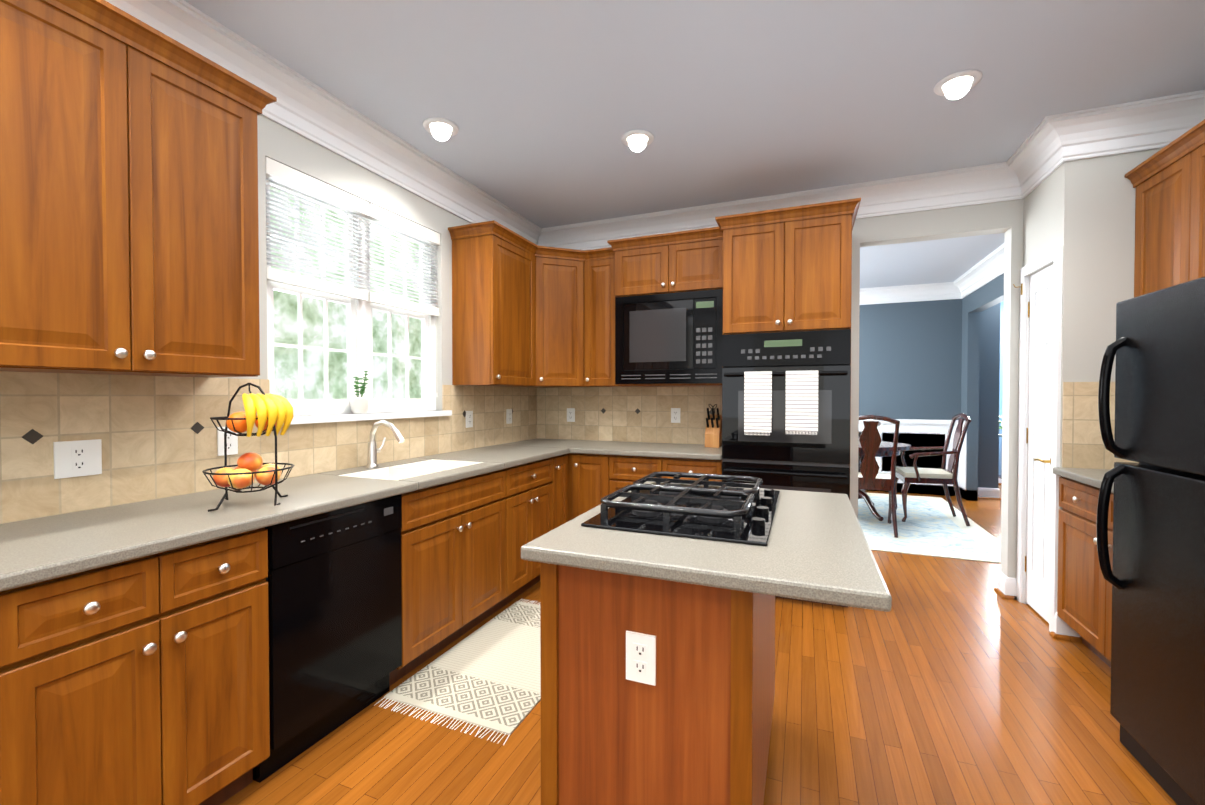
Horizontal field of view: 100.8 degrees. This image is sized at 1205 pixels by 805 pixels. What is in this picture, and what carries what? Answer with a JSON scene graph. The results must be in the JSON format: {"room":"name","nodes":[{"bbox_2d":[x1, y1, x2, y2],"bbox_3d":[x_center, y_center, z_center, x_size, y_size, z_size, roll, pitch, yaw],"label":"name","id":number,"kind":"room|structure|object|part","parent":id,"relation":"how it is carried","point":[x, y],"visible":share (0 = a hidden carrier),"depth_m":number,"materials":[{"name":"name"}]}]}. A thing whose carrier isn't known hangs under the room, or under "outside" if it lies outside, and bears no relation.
{"room":"kitchen","nodes":[
{"label":"kitchen","id":0,"kind":"room"},
{"bbox_2d":[215,115,470,473],"bbox_3d":[-1.688,-0.103,1.986,0.150,2.740,5.690,0,1,22],"label":"wall","id":1,"kind":"structure","parent":0,"point":[277,142],"depth_m":2.67,"materials":[{"name":"grey paint"}]},
{"bbox_2d":[0,0,139,379],"bbox_3d":[-1.663,-0.624,1.396,0.328,1.060,0.391,0,1,22],"label":"upper cabinet","id":2,"kind":"object","parent":1,"relation":"attached to","point":[70,145],"depth_m":1.39,"materials":[{"name":"brown wood"}]},
{"bbox_2d":[96,20,267,379],"bbox_3d":[-1.516,-0.629,1.759,0.328,1.060,0.391,0,1,22],"label":"upper cabinet","id":3,"kind":"object","parent":1,"relation":"attached to","point":[197,126],"depth_m":1.68,"materials":[{"name":"brown wood"}]},
{"bbox_2d":[105,0,540,245],"bbox_3d":[-1.581,-1.371,1.859,0.128,0.200,5.570,0,1,22],"label":"crown molding","id":4,"kind":"structure","parent":1,"relation":"attached to","point":[331,122],"depth_m":2.44,"materials":[{"name":"white wood"}]},
{"bbox_2d":[266,157,451,424],"bbox_3d":[-1.320,-0.512,2.785,0.154,1.205,1.261,0,1,22],"label":"window unit","id":5,"kind":"structure","parent":1,"relation":"in","point":[358,298],"depth_m":2.73,"materials":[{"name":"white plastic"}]},
{"bbox_2d":[350,371,368,413],"bbox_3d":[-1.319,-0.062,2.708,0.092,0.235,0.097,0,1,22],"label":"potted plant","id":6,"kind":"object","parent":5,"relation":"on","point":[358,404],"visible":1,"depth_m":2.68,"materials":[{"name":"white"}]},
{"bbox_2d":[340,460,431,479],"bbox_3d":[-1.164,0.440,2.726,0.013,0.187,0.700,0,1,22],"label":"sink","id":7,"kind":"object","parent":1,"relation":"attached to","point":[382,472],"depth_m":2.68,"materials":[{"name":"white ceramic"}]},
{"bbox_2d":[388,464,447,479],"bbox_3d":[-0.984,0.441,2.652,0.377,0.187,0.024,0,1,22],"label":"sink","id":8,"kind":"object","parent":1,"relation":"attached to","point":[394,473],"depth_m":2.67,"materials":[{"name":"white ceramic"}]},
{"bbox_2d":[432,460,483,467],"bbox_3d":[-0.854,0.436,2.971,0.377,0.187,0.012,0,1,22],"label":"sink","id":9,"kind":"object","parent":1,"relation":"attached to","point":[435,463],"depth_m":2.98,"materials":[{"name":"white ceramic"}]},
{"bbox_2d":[448,220,535,387],"bbox_3d":[-0.767,-0.657,3.605,0.328,1.060,0.571,0,1,22],"label":"upper cabinet","id":10,"kind":"object","parent":1,"relation":"attached to","point":[494,267],"depth_m":3.38,"materials":[{"name":"brown wood"}]},
{"bbox_2d":[408,464,487,519],"bbox_3d":[-0.802,0.442,2.579,0.014,0.187,0.700,0,1,22],"label":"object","id":11,"kind":"structure","parent":0,"relation":"attached to","point":[438,490],"depth_m":2.44,"materials":[{"name":"brown wood"}]},
{"bbox_2d":[536,245,583,387],"bbox_3d":[-0.333,-0.663,3.879,0.296,1.056,0.272,0,1,22],"label":"upper cabinet","id":12,"kind":"object","parent":0,"relation":"attached to","point":[559,271],"depth_m":3.87,"materials":[{"name":"brown wood"}]},
{"bbox_2d":[184,0,1204,288],"bbox_3d":[2.057,-1.540,3.149,6.500,0.100,11.100,0,1,22],"label":"ceiling","id":13,"kind":"structure","parent":0,"point":[544,106],"depth_m":2.30,"materials":[{"name":"grey paint"}]},
{"bbox_2d":[423,117,458,136],"bbox_3d":[-0.866,-1.478,2.674,0.184,0.010,0.184,0,1,22],"label":"recessed light","id":14,"kind":"object","parent":13,"relation":"in","point":[440,127],"visible":1,"depth_m":2.66,"materials":[{"name":"white"}]},
{"bbox_2d":[621,130,653,147],"bbox_3d":[0.196,-1.480,2.793,0.184,0.010,0.184,0,1,22],"label":"recessed light","id":15,"kind":"object","parent":13,"relation":"in","point":[637,138],"visible":1,"depth_m":2.79,"materials":[{"name":"white glass"}]},
{"bbox_2d":[933,70,982,95],"bbox_3d":[1.635,-1.472,2.296,0.184,0.010,0.184,0,1,22],"label":"recessed light","id":16,"kind":"object","parent":13,"relation":"in","point":[957,82],"visible":1,"depth_m":2.29,"materials":[{"name":"white"}]},
{"bbox_2d":[221,484,1176,804],"bbox_3d":[2.057,1.300,3.191,6.500,0.100,11.100,0,1,22],"label":"floor","id":17,"kind":"structure","parent":0,"point":[951,682],"depth_m":1.95,"materials":[{"name":"brown wood"}]},
{"bbox_2d":[0,592,11,804],"bbox_3d":[-1.753,0.847,0.809,0.618,0.876,0.835,0,1,22],"label":"base cabinet","id":18,"kind":"object","parent":17,"relation":"on","point":[5,704],"depth_m":1.09,"materials":[{"name":"brown wood"}]},
{"bbox_2d":[8,552,171,804],"bbox_3d":[-1.540,0.839,1.334,0.618,0.876,0.297,0,1,22],"label":"base cabinet","id":19,"kind":"object","parent":17,"relation":"on","point":[166,638],"depth_m":1.23,"materials":[{"name":"brown wood"}]},
{"bbox_2d":[0,472,419,595],"bbox_3d":[-1.506,0.381,1.374,0.646,0.037,2.080,0,1,22],"label":"countertop","id":20,"kind":"structure","parent":19,"relation":"on","point":[35,550],"depth_m":1.51,"materials":[{"name":"grey stone"}]},
{"bbox_2d":[202,383,294,511],"bbox_3d":[-1.246,0.141,1.761,0.302,0.428,0.270,0,1,22],"label":"fruit basket","id":21,"kind":"object","parent":20,"relation":"on","point":[274,412],"visible":1,"depth_m":1.71,"materials":[{"name":"food"}]},
{"bbox_2d":[168,528,271,804],"bbox_3d":[-1.429,0.835,1.609,0.618,0.876,0.298,0,1,22],"label":"base cabinet","id":22,"kind":"object","parent":17,"relation":"on","point":[222,633],"depth_m":1.49,"materials":[{"name":"brown wood"}]},
{"bbox_2d":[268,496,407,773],"bbox_3d":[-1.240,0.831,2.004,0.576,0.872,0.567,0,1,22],"label":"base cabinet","id":23,"kind":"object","parent":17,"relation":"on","point":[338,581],"depth_m":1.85,"materials":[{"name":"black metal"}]},
{"bbox_2d":[253,494,401,782],"bbox_3d":[-1.239,0.831,2.004,0.578,0.872,0.567,0,1,22],"label":"dishwasher","id":24,"kind":"object","parent":23,"relation":"in","point":[333,580],"depth_m":1.83,"materials":[{"name":"black metal"}]},
{"bbox_2d":[374,599,540,744],"bbox_3d":[-0.440,1.255,2.514,0.640,0.008,1.181,0,1,22],"label":"kitchen rug","id":25,"kind":"object","parent":17,"relation":"on","point":[487,675],"visible":0.69,"depth_m":2.27,"materials":[{"name":"beige fabric"}]},
{"bbox_2d":[408,496,511,672],"bbox_3d":[-1.002,0.907,2.662,0.618,0.700,0.821,0,1,22],"label":"base cabinet","id":26,"kind":"object","parent":17,"relation":"on","point":[460,556],"depth_m":2.51,"materials":[{"name":"brown wood"}]},
{"bbox_2d":[366,420,404,467],"bbox_3d":[-1.137,0.215,2.675,0.250,0.255,0.137,0,1,22],"label":"faucet","id":27,"kind":"object","parent":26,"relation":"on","point":[373,450],"depth_m":2.66,"materials":[{"name":"silver metal"}]},
{"bbox_2d":[488,456,555,599],"bbox_3d":[-0.738,0.810,3.313,0.618,0.876,0.586,0,1,22],"label":"base cabinet","id":28,"kind":"object","parent":17,"relation":"on","point":[532,487],"depth_m":3.15,"materials":[{"name":"brown wood"}]},
{"bbox_2d":[416,444,571,467],"bbox_3d":[-0.698,0.351,3.367,0.646,0.037,0.862,0,1,22],"label":"countertop","id":29,"kind":"structure","parent":28,"relation":"on","point":[494,455],"depth_m":3.25,"materials":[{"name":"grey stone"}]},
{"bbox_2d":[556,456,567,527],"bbox_3d":[-0.584,0.804,3.693,0.618,0.876,0.236,0,1,22],"label":"base cabinet","id":30,"kind":"object","parent":17,"relation":"on","point":[561,461],"depth_m":3.59,"materials":[{"name":"brown wood"}]},
{"bbox_2d":[568,452,571,520],"bbox_3d":[-0.411,0.798,4.085,0.644,0.876,0.620,0,1,22],"label":"base cabinet","id":31,"kind":"object","parent":17,"relation":"on","point":[569,453],"depth_m":3.70,"materials":[{"name":"brown wood"}]},
{"bbox_2d":[572,452,607,518],"bbox_3d":[0.003,0.801,3.919,0.340,0.876,0.618,0,1,22],"label":"base cabinet","id":32,"kind":"object","parent":17,"relation":"on","point":[589,473],"depth_m":3.63,"materials":[{"name":"brown wood"}]},
{"bbox_2d":[608,456,663,494],"bbox_3d":[0.342,0.803,3.781,0.392,0.876,0.618,0,1,22],"label":"base cabinet","id":33,"kind":"object","parent":17,"relation":"on","point":[623,471],"depth_m":3.51,"materials":[{"name":"brown wood"}]},
{"bbox_2d":[664,460,719,480],"bbox_3d":[0.712,0.805,3.631,0.406,0.876,0.618,0,1,22],"label":"base cabinet","id":34,"kind":"object","parent":17,"relation":"on","point":[689,466],"depth_m":3.34,"materials":[{"name":"brown wood"}]},
{"bbox_2d":[512,440,719,459],"bbox_3d":[0.434,0.349,3.716,2.482,0.042,0.658,0,1,22],"label":"countertop","id":35,"kind":"structure","parent":34,"relation":"on","point":[581,447],"depth_m":3.62,"materials":[{"name":"grey stone"}]},
{"bbox_2d":[705,404,721,447],"bbox_3d":[0.838,0.166,3.755,0.105,0.322,0.199,0,1,22],"label":"knife block","id":36,"kind":"object","parent":35,"relation":"on","point":[713,434],"visible":1,"depth_m":3.70,"materials":[{"name":"brown wood"}]},
{"bbox_2d":[521,471,891,804],"bbox_3d":[0.367,0.785,1.619,0.844,0.975,1.070,0,1,22],"label":"kitchen island","id":37,"kind":"object","parent":17,"relation":"on","point":[658,593],"visible":1,"depth_m":1.23,"materials":[{"name":"brown wood"}]},
{"bbox_2d":[581,471,780,545],"bbox_3d":[0.319,0.327,1.712,0.520,0.060,0.760,0,1,22],"label":"cooktop","id":38,"kind":"object","parent":37,"relation":"in","point":[697,511],"depth_m":1.53,"materials":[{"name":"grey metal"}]},
{"bbox_2d":[720,198,855,606],"bbox_3d":[1.239,0.027,3.376,0.750,2.440,0.673,0,1,22],"label":"tall cabinet","id":39,"kind":"object","parent":17,"relation":"on","point":[786,273],"depth_m":3.05,"materials":[{"name":"brown wood"}]},
{"bbox_2d":[722,329,850,499],"bbox_3d":[1.109,0.257,3.060,0.740,1.390,0.107,0,1,22],"label":"wall oven","id":40,"kind":"object","parent":39,"relation":"in","point":[786,393],"depth_m":3.04,"materials":[{"name":"black metal"}]},
{"bbox_2d":[858,493,1000,562],"bbox_3d":[2.486,1.209,5.579,2.800,0.008,2.750,0,1,22],"label":"dining rug","id":41,"kind":"object","parent":17,"relation":"on","point":[932,526],"visible":0.29,"depth_m":4.70,"materials":[{"name":"beige carpet"}]},
{"bbox_2d":[858,415,899,537],"bbox_3d":[2.565,0.657,4.836,0.557,1.114,0.609,0,1,22],"label":"chair","id":42,"kind":"object","parent":41,"relation":"on","point":[870,477],"visible":0.58,"depth_m":4.61,"materials":[{"name":"brown wood"}]},
{"bbox_2d":[858,441,910,520],"bbox_3d":[2.384,0.814,5.641,1.900,0.758,1.120,0,1,22],"label":"dining table","id":43,"kind":"object","parent":41,"relation":"on","point":[885,449],"visible":0.27,"depth_m":5.15,"materials":[{"name":"brown wood"}]},
{"bbox_2d":[895,413,970,525],"bbox_3d":[3.401,0.652,5.187,0.619,1.114,0.613,0,1,22],"label":"dining chair","id":44,"kind":"object","parent":41,"relation":"on","point":[907,476],"visible":0.88,"depth_m":5.04,"materials":[{"name":"brown wood"}]},
{"bbox_2d":[998,433,1001,487],"bbox_3d":[5.630,0.813,6.861,0.340,0.765,0.340,0,1,22],"label":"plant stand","id":45,"kind":"object","parent":17,"relation":"on","point":[1000,435],"visible":0.02,"depth_m":6.81,"materials":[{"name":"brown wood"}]},
{"bbox_2d":[1057,475,1113,667],"bbox_3d":[2.558,0.827,2.133,0.618,0.876,0.928,0,1,22],"label":"base cabinet","id":46,"kind":"object","parent":17,"relation":"on","point":[1084,597],"depth_m":2.44,"materials":[{"name":"brown wood"}]},
{"bbox_2d":[1053,467,1113,494],"bbox_3d":[2.545,0.370,2.131,0.646,0.037,0.928,0,1,22],"label":"countertop","id":47,"kind":"structure","parent":46,"relation":"on","point":[1091,476],"depth_m":2.49,"materials":[{"name":"grey stone"}]},
{"bbox_2d":[1096,277,1204,804],"bbox_3d":[2.093,0.454,1.351,0.859,1.644,0.840,0,1,22],"label":"refrigerator","id":48,"kind":"object","parent":17,"relation":"on","point":[1154,576],"visible":1,"depth_m":1.63,"materials":[{"name":"black metal"}]},
{"bbox_3d":[1.869,0.220,1.827,0.082,0.923,0.030,0,1,22],"label":"handle","id":49,"kind":"part","parent":48,"relation":"part of","materials":[{"name":"black plastic"}]},
{"bbox_2d":[859,299,961,495],"bbox_3d":[2.930,-0.179,7.159,3.920,2.740,0.150,0,1,22],"label":"wall","id":50,"kind":"structure","parent":0,"point":[910,360],"depth_m":6.60,"materials":[{"name":"blue paint"}]},
{"bbox_2d":[860,282,962,304],"bbox_3d":[2.891,-1.447,7.007,3.650,0.200,0.128,0,1,22],"label":"crown molding","id":51,"kind":"structure","parent":50,"relation":"attached to","point":[932,291],"depth_m":6.57,"materials":[{"name":"white wood"}]},
{"bbox_2d":[859,419,966,498],"bbox_3d":[2.913,0.700,7.092,3.722,0.985,0.082,0,1,22],"label":"baseboard","id":52,"kind":"structure","parent":50,"relation":"attached to","point":[921,433],"depth_m":6.55,"materials":[{"name":"white wood"}]},
{"bbox_2d":[850,199,1023,577],"bbox_3d":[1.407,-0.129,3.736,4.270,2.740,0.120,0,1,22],"label":"door frame","id":53,"kind":"structure","parent":0,"point":[1006,217],"depth_m":3.26,"materials":[{"name":"grey paint"}]},
{"bbox_2d":[584,244,611,387],"bbox_3d":[0.045,-0.678,4.036,0.286,1.090,0.328,0,1,22],"label":"upper cabinet","id":54,"kind":"object","parent":53,"relation":"attached to","point":[597,262],"depth_m":3.89,"materials":[{"name":"brown wood"}]},
{"bbox_2d":[612,224,719,387],"bbox_3d":[0.549,-0.674,3.783,0.838,1.090,0.418,0,1,22],"label":"upper cabinet","id":55,"kind":"object","parent":53,"relation":"attached to","point":[666,286],"depth_m":3.60,"materials":[{"name":"brown wood"}]},
{"bbox_2d":[615,289,722,383],"bbox_3d":[0.479,-0.467,3.611,0.810,0.650,0.040,0,1,22],"label":"microwave","id":56,"kind":"object","parent":55,"relation":"in","point":[671,336],"depth_m":3.60,"materials":[{"name":"black"}]},
{"bbox_2d":[541,162,1030,249],"bbox_3d":[1.078,-1.398,3.717,3.360,0.200,0.128,0,1,22],"label":"crown molding","id":57,"kind":"structure","parent":53,"relation":"attached to","point":[982,184],"depth_m":3.47,"materials":[{"name":"white wood"}]},
{"bbox_2d":[960,273,1003,500],"bbox_3d":[3.984,-0.143,4.703,0.120,2.740,3.610,0,1,22],"label":"wall","id":58,"kind":"structure","parent":0,"point":[982,298],"depth_m":6.14,"materials":[{"name":"blue"}]},
{"bbox_2d":[952,243,1003,297],"bbox_3d":[3.873,-1.413,4.740,0.128,0.200,3.300,0,1,22],"label":"crown molding","id":59,"kind":"structure","parent":58,"relation":"attached to","point":[985,270],"depth_m":5.54,"materials":[{"name":"white wood"}]},
{"bbox_2d":[971,487,1000,499],"bbox_3d":[4.838,1.138,6.305,0.274,0.132,0.036,0,1,22],"label":"baseboard","id":60,"kind":"structure","parent":58,"relation":"attached to","point":[985,493],"depth_m":6.28,"materials":[{"name":"white"}]},
{"bbox_2d":[978,302,1001,487],"bbox_3d":[5.090,-0.175,6.899,0.280,2.740,1.290,0,1,22],"label":"wall","id":61,"kind":"structure","parent":0,"point":[990,393],"depth_m":6.29,"materials":[{"name":"blue paint"}]},
{"bbox_2d":[1002,301,1003,402],"bbox_3d":[6.055,-0.181,7.295,1.770,2.740,0.150,0,1,22],"label":"wall","id":62,"kind":"structure","parent":0,"point":[1003,301],"depth_m":7.29,"materials":[{"name":"blue"}]},
{"bbox_2d":[1023,148,1161,569],"bbox_3d":[2.909,-0.114,2.771,0.760,2.740,0.540,0,1,22],"label":"wall","id":63,"kind":"structure","parent":0,"point":[1082,211],"depth_m":2.62,"materials":[{"name":"grey paint"}]},
{"bbox_2d":[1013,264,1053,622],"bbox_3d":[2.559,0.229,2.942,0.110,2.024,0.439,0,1,22],"label":"pantry door","id":64,"kind":"structure","parent":63,"relation":"in","point":[1039,440],"depth_m":2.94,"materials":[{"name":"white wood"}]},
{"bbox_3d":[2.558,0.151,2.950,0.102,1.799,0.423,0,1,22],"label":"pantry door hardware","id":65,"kind":"part","parent":64,"relation":"part of","materials":[{"name":"white wood"}]},
{"bbox_2d":[1005,132,1061,195],"bbox_3d":[2.473,-1.386,2.859,0.128,0.200,0.390,0,1,22],"label":"crown molding","id":66,"kind":"structure","parent":63,"relation":"attached to","point":[1020,179],"depth_m":3.01,"materials":[{"name":"white wood"}]},
{"bbox_2d":[1016,245,1062,631],"bbox_3d":[2.572,0.204,2.912,0.065,2.100,0.520,0,1,22],"label":"door frame","id":67,"kind":"structure","parent":63,"relation":"attached to","point":[1055,255],"depth_m":2.83,"materials":[{"name":"white wood"}]},
{"bbox_2d":[1029,90,1204,167],"bbox_3d":[2.595,-1.381,2.519,0.608,0.200,0.128,0,1,22],"label":"crown molding","id":68,"kind":"structure","parent":63,"relation":"attached to","point":[1154,123],"depth_m":2.53,"materials":[{"name":"white wood"}]},
{"bbox_2d":[1132,135,1204,296],"bbox_3d":[2.716,-0.605,2.117,0.328,1.000,0.796,0,1,22],"label":"upper cabinet","id":69,"kind":"object","parent":63,"relation":"attached to","point":[1168,181],"depth_m":2.29,"materials":[{"name":"brown wood"}]},
{"label":"outside","id":70,"kind":"structure","parent":0,"visible":0},
{"bbox_2d":[270,187,421,398],"bbox_3d":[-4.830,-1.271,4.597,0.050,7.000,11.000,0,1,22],"label":"window panes","id":71,"kind":"structure","parent":70,"point":[316,335],"depth_m":7.02,"materials":[{"name":"clear glass"}]}
]}

